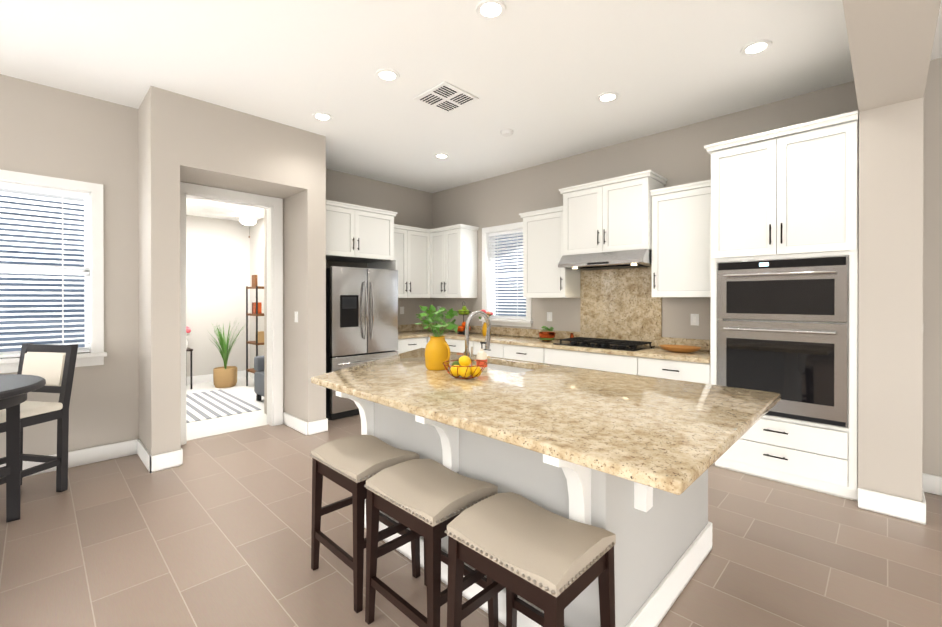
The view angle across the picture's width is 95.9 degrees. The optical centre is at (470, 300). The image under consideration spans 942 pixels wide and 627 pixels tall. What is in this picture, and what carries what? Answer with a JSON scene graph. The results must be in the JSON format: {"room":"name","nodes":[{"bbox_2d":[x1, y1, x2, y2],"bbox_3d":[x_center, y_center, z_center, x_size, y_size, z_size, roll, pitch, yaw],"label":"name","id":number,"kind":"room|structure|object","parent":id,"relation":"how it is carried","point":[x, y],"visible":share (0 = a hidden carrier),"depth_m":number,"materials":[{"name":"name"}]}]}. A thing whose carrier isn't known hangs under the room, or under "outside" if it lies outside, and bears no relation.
{"room":"kitchen","nodes":[
{"label":"kitchen","id":0,"kind":"room"},
{"bbox_2d":[186,215,263,376],"bbox_3d":[-3.565,-0.055,5.941,3.370,2.900,2.200,0,0,44],"label":"wall","id":1,"kind":"structure","parent":0,"point":[224,260],"depth_m":7.33,"materials":[{"name":"white paint"}]},
{"bbox_2d":[187,370,245,384],"bbox_3d":[-4.447,1.323,7.227,0.016,0.135,1.240,0,0,44],"label":"baseboard","id":2,"kind":"structure","parent":1,"relation":"attached to","point":[240,374],"depth_m":7.17,"materials":[{"name":"white wood"}]},
{"bbox_2d":[248,372,253,378],"bbox_3d":[-3.020,1.325,6.731,2.750,0.135,0.016,0,0,44],"label":"baseboard","id":3,"kind":"structure","parent":1,"relation":"attached to","point":[251,375],"depth_m":7.62,"materials":[{"name":"white wood"}]},
{"bbox_2d":[186,377,268,440],"bbox_3d":[-3.550,1.418,5.932,3.410,0.054,2.200,0,0,44],"label":"floor carpet","id":4,"kind":"object","parent":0,"point":[240,389],"visible":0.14,"depth_m":5.02,"materials":[{"name":"white carpet"}]},
{"bbox_2d":[186,326,192,388],"bbox_3d":[-4.558,0.896,6.723,0.400,0.983,0.218,0,0,44],"label":"side table","id":5,"kind":"object","parent":4,"relation":"on","point":[188,330],"visible":0.21,"depth_m":6.69,"materials":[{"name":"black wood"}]},
{"bbox_2d":[186,389,261,422],"bbox_3d":[-3.621,1.387,5.652,1.700,0.008,1.000,0,0,44],"label":"rug","id":6,"kind":"object","parent":4,"relation":"on","point":[205,405],"visible":0.5,"depth_m":5.60,"materials":[{"name":"white fabric"}]},
{"bbox_2d":[209,324,245,387],"bbox_3d":[-3.923,0.825,6.932,0.746,1.124,0.663,0,0,44],"label":"potted plant","id":7,"kind":"object","parent":4,"relation":"on","point":[225,376],"visible":1,"depth_m":6.78,"materials":[{"name":"brown"}]},
{"bbox_2d":[246,275,263,385],"bbox_3d":[-3.369,0.490,6.836,0.460,1.795,0.310,0,0,44],"label":"shelf unit","id":8,"kind":"object","parent":4,"relation":"on","point":[256,308],"visible":0.56,"depth_m":6.78,"materials":[{"name":"black metal"}]},
{"bbox_2d":[254,356,263,400],"bbox_3d":[-2.570,0.967,5.867,0.700,0.845,0.580,0,0,44],"label":"armchair","id":9,"kind":"object","parent":4,"relation":"on","point":[259,376],"visible":0.15,"depth_m":5.82,"materials":[{"name":"grey fabric"}]},
{"bbox_2d":[0,414,941,626],"bbox_3d":[-0.556,1.436,0.276,9.800,0.050,9.800,0,0,44],"label":"floor","id":10,"kind":"structure","parent":0,"point":[213,531],"depth_m":2.35,"materials":[{"name":"tile"}]},
{"bbox_2d":[0,374,45,522],"bbox_3d":[-3.046,0.948,2.291,1.070,0.915,1.070,0,0,44],"label":"dining table","id":11,"kind":"object","parent":10,"relation":"on","point":[15,389],"visible":1,"depth_m":2.69,"materials":[{"name":"grey wood"}]},
{"bbox_2d":[0,343,77,491],"bbox_3d":[-3.260,0.868,3.000,0.480,1.070,0.547,0,0,11],"label":"dining chair","id":12,"kind":"object","parent":10,"relation":"on","point":[53,365],"visible":0.73,"depth_m":3.15,"materials":[{"name":"grey wood"}]},
{"bbox_2d":[326,266,397,419],"bbox_3d":[-1.515,0.498,5.463,0.811,1.795,0.930,0,0,44],"label":"fridge","id":13,"kind":"object","parent":10,"relation":"on","point":[361,315],"visible":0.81,"depth_m":5.12,"materials":[{"name":"grey metal"}]},
{"bbox_2d":[310,435,419,612],"bbox_3d":[-0.549,1.082,2.199,0.466,0.647,0.375,0,0,44],"label":"stool","id":14,"kind":"object","parent":10,"relation":"on","point":[352,464],"visible":0.9,"depth_m":2.12,"materials":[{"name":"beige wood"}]},
{"bbox_2d":[397,339,416,353],"bbox_3d":[-1.135,0.957,6.031,0.616,0.875,0.352,0,0,44],"label":"base cabinet","id":15,"kind":"object","parent":10,"relation":"on","point":[403,347],"depth_m":5.82,"materials":[{"name":"white wood"}]},
{"bbox_2d":[417,343,426,348],"bbox_3d":[-0.961,0.957,6.209,0.616,0.875,0.382,0,0,44],"label":"base cabinet","id":16,"kind":"object","parent":10,"relation":"on","point":[419,345],"depth_m":6.03,"materials":[{"name":"white wood"}]},
{"bbox_2d":[364,459,497,626],"bbox_3d":[-0.174,1.083,1.832,0.466,0.647,0.375,0,0,44],"label":"stool","id":17,"kind":"object","parent":10,"relation":"on","point":[429,500],"visible":0.92,"depth_m":1.75,"materials":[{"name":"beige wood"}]},
{"bbox_2d":[449,347,476,354],"bbox_3d":[0.000,0.958,5.940,0.809,0.875,0.616,0,0,44],"label":"base cabinet","id":18,"kind":"object","parent":10,"relation":"on","point":[452,349],"depth_m":5.63,"materials":[{"name":"white wood"}]},
{"bbox_2d":[477,351,508,358],"bbox_3d":[0.427,0.959,5.521,0.632,0.875,0.616,0,0,44],"label":"base cabinet","id":19,"kind":"object","parent":10,"relation":"on","point":[500,354],"depth_m":5.18,"materials":[{"name":"white wood"}]},
{"bbox_2d":[329,388,711,626],"bbox_3d":[0.108,0.960,2.613,2.489,0.889,1.461,0,0,44],"label":"kitchen island","id":20,"kind":"object","parent":10,"relation":"on","point":[662,541],"depth_m":1.83,"materials":[{"name":"grey paint"}]},
{"bbox_2d":[311,348,780,499],"bbox_3d":[0.030,0.494,2.673,2.916,0.040,1.490,0,0,44],"label":"island countertop","id":21,"kind":"structure","parent":20,"relation":"on","point":[663,435],"depth_m":1.87,"materials":[{"name":"beige stone"}]},
{"bbox_2d":[415,304,458,370],"bbox_3d":[-0.237,0.249,2.950,0.326,0.446,0.333,0,0,44],"label":"potted plant","id":22,"kind":"object","parent":21,"relation":"on","point":[437,351],"visible":1,"depth_m":2.88,"materials":[{"name":"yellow ceramic"}]},
{"bbox_2d":[443,356,486,378],"bbox_3d":[-0.037,0.406,2.606,0.276,0.133,0.276,0,0,44],"label":"fruit bowl","id":23,"kind":"object","parent":21,"relation":"on","point":[461,367],"visible":1,"depth_m":2.57,"materials":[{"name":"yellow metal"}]},
{"bbox_2d":[464,310,490,365],"bbox_3d":[0.058,0.272,3.066,0.099,0.400,0.279,0,0,44],"label":"faucet","id":24,"kind":"object","parent":21,"relation":"on","point":[468,353],"visible":0.79,"depth_m":3.02,"materials":[{"name":"silver metal"}]},
{"bbox_2d":[476,342,486,371],"bbox_3d":[0.073,0.375,2.847,0.073,0.195,0.073,0,0,44],"label":"soap bottle","id":25,"kind":"object","parent":21,"relation":"on","point":[481,355],"visible":0.69,"depth_m":2.82,"materials":[{"name":"beige plastic"}]},
{"bbox_2d":[487,360,526,371],"bbox_3d":[0.225,0.622,3.119,0.624,0.242,0.404,0,0,44],"label":"sink","id":26,"kind":"object","parent":21,"relation":"in","point":[506,367],"depth_m":3.25,"materials":[{"name":"white ceramic"}]},
{"bbox_2d":[509,351,548,363],"bbox_3d":[0.817,0.960,5.140,0.702,0.875,0.616,0,0,44],"label":"base cabinet","id":27,"kind":"object","parent":10,"relation":"on","point":[531,358],"depth_m":4.83,"materials":[{"name":"white wood"}]},
{"bbox_2d":[445,492,615,626],"bbox_3d":[0.202,1.084,1.465,0.466,0.647,0.375,0,0,44],"label":"stool","id":28,"kind":"object","parent":10,"relation":"on","point":[552,565],"visible":1,"depth_m":1.41,"materials":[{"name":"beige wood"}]},
{"bbox_2d":[549,359,644,375],"bbox_3d":[1.400,0.962,4.570,1.172,0.875,0.616,0,0,44],"label":"base cabinet","id":29,"kind":"object","parent":10,"relation":"on","point":[611,367],"depth_m":4.24,"materials":[{"name":"white wood"}]},
{"bbox_2d":[398,331,709,370],"bbox_3d":[0.476,0.502,5.055,4.282,0.041,1.212,0,0,44],"label":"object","id":30,"kind":"structure","parent":29,"relation":"on","point":[658,358],"depth_m":4.45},
{"bbox_2d":[457,302,471,333],"bbox_3d":[-0.106,0.247,6.168,0.266,0.463,0.266,0,0,44],"label":"fruit basket","id":31,"kind":"object","parent":30,"relation":"on","point":[463,311],"visible":0.85,"depth_m":6.13,"materials":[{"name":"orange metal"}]},
{"bbox_2d":[479,309,492,335],"bbox_3d":[0.211,0.300,5.758,0.198,0.360,0.202,0,0,44],"label":"flower vase","id":32,"kind":"object","parent":30,"relation":"on","point":[484,327],"visible":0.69,"depth_m":5.71,"materials":[{"name":"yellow ceramic"}]},
{"bbox_2d":[538,326,555,341],"bbox_3d":[0.897,0.386,5.020,0.200,0.192,0.200,0,0,44],"label":"potted plant","id":33,"kind":"object","parent":30,"relation":"on","point":[546,336],"visible":1,"depth_m":4.96,"materials":[{"name":"orange"}]},
{"bbox_2d":[553,337,654,350],"bbox_3d":[1.405,0.457,4.538,0.910,0.052,0.510,0,0,44],"label":"cooktop","id":34,"kind":"object","parent":30,"relation":"in","point":[624,345],"visible":1,"depth_m":4.45,"materials":[{"name":"black metal"}]},
{"bbox_2d":[659,345,700,352],"bbox_3d":[1.955,0.457,3.986,0.370,0.055,0.229,0,0,44],"label":"bowl","id":35,"kind":"object","parent":30,"relation":"on","point":[680,348],"visible":1,"depth_m":3.94,"materials":[{"name":"brown wood"}]},
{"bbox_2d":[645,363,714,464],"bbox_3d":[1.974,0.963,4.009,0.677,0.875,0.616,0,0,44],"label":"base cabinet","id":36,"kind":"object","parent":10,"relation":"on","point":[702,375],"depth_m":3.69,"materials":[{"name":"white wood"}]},
{"bbox_2d":[704,110,858,500],"bbox_3d":[2.497,0.062,3.429,0.940,2.680,0.709,0,0,44],"label":"tall cabinet","id":37,"kind":"object","parent":10,"relation":"on","point":[784,252],"visible":0.9,"depth_m":3.14,"materials":[{"name":"white wood"}]},
{"bbox_2d":[0,0,941,501],"bbox_3d":[-0.556,-0.164,0.272,9.800,3.150,9.800,0,0,44],"label":"wall","id":38,"kind":"structure","parent":0,"point":[150,154],"depth_m":3.60,"materials":[{"name":"grey paint"}]},
{"bbox_2d":[0,169,106,372],"bbox_3d":[-3.778,-0.222,3.184,0.180,1.570,1.590,0,0,44],"label":"window","id":39,"kind":"structure","parent":38,"relation":"in","point":[97,354],"depth_m":3.66,"materials":[{"name":"white"}]},
{"bbox_2d":[0,181,89,357],"bbox_3d":[-3.781,-0.238,3.188,0.064,1.369,1.376,0,0,44],"label":"window blind","id":40,"kind":"object","parent":39,"relation":"attached to","point":[15,186],"visible":0.94,"depth_m":3.48,"materials":[{"name":"white plastic"}]},
{"bbox_2d":[0,439,135,476],"bbox_3d":[-4.995,1.339,1.889,0.016,0.135,5.600,0,0,44],"label":"baseboard","id":41,"kind":"structure","parent":38,"relation":"attached to","point":[76,458],"depth_m":3.67,"materials":[{"name":"white wood"}]},
{"bbox_2d":[136,439,155,472],"bbox_3d":[-2.818,1.334,3.665,0.606,0.135,0.016,0,0,44],"label":"baseboard","id":42,"kind":"structure","parent":38,"relation":"attached to","point":[149,461],"depth_m":3.56,"materials":[{"name":"white wood"}]},
{"bbox_2d":[164,448,182,466],"bbox_3d":[-2.668,1.333,3.818,0.606,0.135,0.020,0,0,44],"label":"baseboard","id":43,"kind":"structure","parent":38,"relation":"attached to","point":[177,456],"depth_m":3.58,"materials":[{"name":"white wood"}]},
{"bbox_2d":[180,182,282,444],"bbox_3d":[-2.543,0.126,4.482,0.152,2.545,1.040,0,0,44],"label":"door frame","id":44,"kind":"structure","parent":38,"relation":"attached to","point":[273,206],"depth_m":4.73,"materials":[{"name":"white wood"}]},
{"bbox_2d":[295,312,297,321],"bbox_3d":[-1.887,0.178,4.590,0.075,0.115,0.009,0,0,44],"label":"light switch","id":45,"kind":"object","parent":38,"relation":"attached to","point":[296,316],"visible":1,"depth_m":4.58,"materials":[{"name":"white plastic"}]},
{"bbox_2d":[283,412,311,435],"bbox_3d":[-1.901,1.331,4.603,0.606,0.135,0.020,0,0,44],"label":"baseboard","id":46,"kind":"structure","parent":38,"relation":"attached to","point":[297,424],"depth_m":4.54,"materials":[{"name":"white wood"}]},
{"bbox_2d":[312,418,327,432],"bbox_3d":[-1.629,1.331,4.638,0.266,0.135,0.016,0,0,44],"label":"baseboard","id":47,"kind":"structure","parent":38,"relation":"attached to","point":[322,425],"depth_m":4.50,"materials":[{"name":"white wood"}]},
{"bbox_2d":[326,202,393,265],"bbox_3d":[-1.661,-0.844,5.473,0.636,0.620,1.164,0,0,44],"label":"upper cabinet","id":48,"kind":"object","parent":38,"relation":"attached to","point":[362,234],"depth_m":5.32,"materials":[{"name":"white wood"}]},
{"bbox_2d":[367,226,429,297],"bbox_3d":[-1.028,-0.546,6.296,0.391,1.020,0.887,0,0,44],"label":"upper cabinet","id":49,"kind":"object","parent":38,"relation":"attached to","point":[411,244],"depth_m":6.24,"materials":[{"name":"white wood"}]},
{"bbox_2d":[398,323,432,330],"bbox_3d":[-1.054,0.425,6.538,0.020,0.104,1.192,0,0,44],"label":"backsplash","id":50,"kind":"structure","parent":38,"relation":"attached to","point":[407,327],"depth_m":6.68,"materials":[{"name":"beige stone"}]},
{"bbox_2d":[430,226,477,297],"bbox_3d":[-0.291,-0.547,6.372,0.692,1.020,0.396,0,0,44],"label":"upper cabinet","id":51,"kind":"object","parent":38,"relation":"attached to","point":[453,249],"depth_m":6.20,"materials":[{"name":"white wood"}]},
{"bbox_2d":[479,222,532,326],"bbox_3d":[0.516,-0.350,5.930,0.910,1.400,0.210,0,0,44],"label":"kitchen window","id":52,"kind":"structure","parent":38,"relation":"in","point":[486,258],"depth_m":6.14,"materials":[{"name":"white wood"}]},
{"bbox_2d":[489,229,525,319],"bbox_3d":[0.516,-0.353,5.930,0.696,1.224,0.064,0,0,44],"label":"window blind","id":53,"kind":"object","parent":52,"relation":"attached to","point":[497,234],"visible":0.79,"depth_m":5.96,"materials":[{"name":"white plastic"}]},
{"bbox_2d":[547,312,551,320],"bbox_3d":[0.996,0.206,5.392,0.075,0.115,0.009,0,0,44],"label":"electrical outlet","id":54,"kind":"object","parent":38,"relation":"attached to","point":[549,316],"visible":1,"depth_m":5.39,"materials":[{"name":"white plastic"}]},
{"bbox_2d":[522,206,579,297],"bbox_3d":[0.977,-0.543,5.167,0.605,1.020,0.346,0,0,44],"label":"upper cabinet","id":55,"kind":"object","parent":38,"relation":"attached to","point":[542,230],"depth_m":5.04,"materials":[{"name":"white wood"}]},
{"bbox_2d":[433,323,709,350],"bbox_3d":[0.893,0.428,5.481,4.282,0.104,0.020,0,0,44],"label":"backsplash","id":56,"kind":"structure","parent":38,"relation":"attached to","point":[656,340],"depth_m":4.88,"materials":[{"name":"beige stone"}]},
{"bbox_2d":[562,170,665,255],"bbox_3d":[1.517,-0.866,4.596,0.955,0.730,0.406,0,0,44],"label":"upper cabinet","id":57,"kind":"object","parent":38,"relation":"attached to","point":[612,215],"depth_m":4.40,"materials":[{"name":"white wood"}]},
{"bbox_2d":[558,249,651,270],"bbox_3d":[1.471,-0.425,4.550,0.945,0.150,0.486,0,0,44],"label":"range hood","id":58,"kind":"object","parent":57,"relation":"attached to","point":[640,258],"visible":0.96,"depth_m":4.38,"materials":[{"name":"silver metal"}]},
{"bbox_2d":[650,182,710,296],"bbox_3d":[2.096,-0.540,4.073,0.596,1.020,0.346,0,0,44],"label":"upper cabinet","id":59,"kind":"object","parent":38,"relation":"attached to","point":[670,227],"depth_m":3.97,"materials":[{"name":"white wood"}]},
{"bbox_2d":[691,314,698,325],"bbox_3d":[2.211,0.190,4.204,0.075,0.115,0.009,0,0,44],"label":"electrical outlet","id":60,"kind":"object","parent":38,"relation":"attached to","point":[694,319],"visible":1,"depth_m":4.20,"materials":[{"name":"white plastic"}]},
{"bbox_2d":[858,488,925,524],"bbox_3d":[2.728,1.336,2.776,0.300,0.135,0.020,0,0,44],"label":"baseboard","id":61,"kind":"structure","parent":38,"relation":"attached to","point":[894,506],"depth_m":2.76,"materials":[{"name":"white wood"}]},
{"bbox_2d":[922,473,927,497],"bbox_3d":[3.064,1.336,2.893,0.016,0.135,0.656,0,0,44],"label":"baseboard","id":62,"kind":"structure","parent":38,"relation":"attached to","point":[924,480],"depth_m":3.11,"materials":[{"name":"white wood"}]},
{"bbox_2d":[924,473,941,495],"bbox_3d":[4.724,1.339,1.742,4.000,0.135,0.020,0,0,44],"label":"baseboard","id":63,"kind":"structure","parent":38,"relation":"attached to","point":[934,482],"depth_m":3.08,"materials":[{"name":"white wood"}]},
{"bbox_2d":[0,0,941,220],"bbox_3d":[-1.593,-1.617,1.281,12.700,0.450,9.800,0,0,44],"label":"ceiling","id":64,"kind":"structure","parent":0,"point":[537,77],"depth_m":3.15,"materials":[{"name":"white paint"}]},
{"bbox_2d":[204,206,263,237],"bbox_3d":[-3.143,-1.145,6.060,1.086,0.522,1.038,0,0,44],"label":"ceiling fan","id":65,"kind":"object","parent":64,"relation":"hanging from","point":[247,217],"visible":0.83,"depth_m":5.96,"materials":[{"name":"white"}]},
{"bbox_2d":[312,112,332,120],"bbox_3d":[-1.411,-1.744,4.041,0.184,0.010,0.184,0,0,44],"label":"recessed light","id":66,"kind":"object","parent":64,"relation":"in","point":[321,116],"visible":0.98,"depth_m":4.03,"materials":[{"name":"white"}]},
{"bbox_2d":[375,68,399,81],"bbox_3d":[-0.646,-1.742,3.293,0.184,0.010,0.184,0,0,44],"label":"recessed light","id":67,"kind":"object","parent":64,"relation":"in","point":[387,75],"visible":0.96,"depth_m":3.29,"materials":[{"name":"white"}]},
{"bbox_2d":[434,153,448,158],"bbox_3d":[-0.356,-1.748,5.149,0.184,0.010,0.184,0,0,44],"label":"recessed light","id":68,"kind":"object","parent":64,"relation":"in","point":[441,155],"visible":1,"depth_m":5.14,"materials":[{"name":"white"}]},
{"bbox_2d":[414,81,478,112],"bbox_3d":[-0.212,-1.740,3.665,0.400,0.016,0.400,0,0,44],"label":"ceiling vent","id":69,"kind":"object","parent":64,"relation":"in","point":[445,96],"visible":1,"depth_m":3.63,"materials":[{"name":"white metal"}]},
{"bbox_2d":[476,0,505,19],"bbox_3d":[0.119,-1.740,2.545,0.184,0.010,0.184,0,0,44],"label":"recessed light","id":70,"kind":"object","parent":64,"relation":"in","point":[490,9],"visible":1,"depth_m":2.54,"materials":[{"name":"white"}]},
{"bbox_2d":[501,129,513,136],"bbox_3d":[0.374,-1.733,4.407,0.136,0.035,0.136,0,0,44],"label":"smoke detector","id":71,"kind":"object","parent":64,"relation":"attached to","point":[506,132],"visible":1,"depth_m":4.37,"materials":[{"name":"white plastic"}]},
{"bbox_2d":[597,92,618,102],"bbox_3d":[1.174,-1.743,3.652,0.184,0.010,0.184,0,0,44],"label":"recessed light","id":72,"kind":"object","parent":64,"relation":"in","point":[606,97],"visible":1,"depth_m":3.65,"materials":[{"name":"white"}]},
{"bbox_2d":[740,39,771,55],"bbox_3d":[1.967,-1.741,2.933,0.184,0.010,0.184,0,0,44],"label":"recessed light","id":73,"kind":"object","parent":64,"relation":"in","point":[756,47],"visible":0.98,"depth_m":2.92,"materials":[{"name":"white"}]},
{"label":"outside","id":74,"kind":"structure","parent":0,"visible":0},
{"bbox_2d":[0,188,525,351],"bbox_3d":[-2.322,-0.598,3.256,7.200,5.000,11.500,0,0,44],"label":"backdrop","id":75,"kind":"structure","parent":74,"point":[39,290],"depth_m":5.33,"materials":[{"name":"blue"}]}
]}

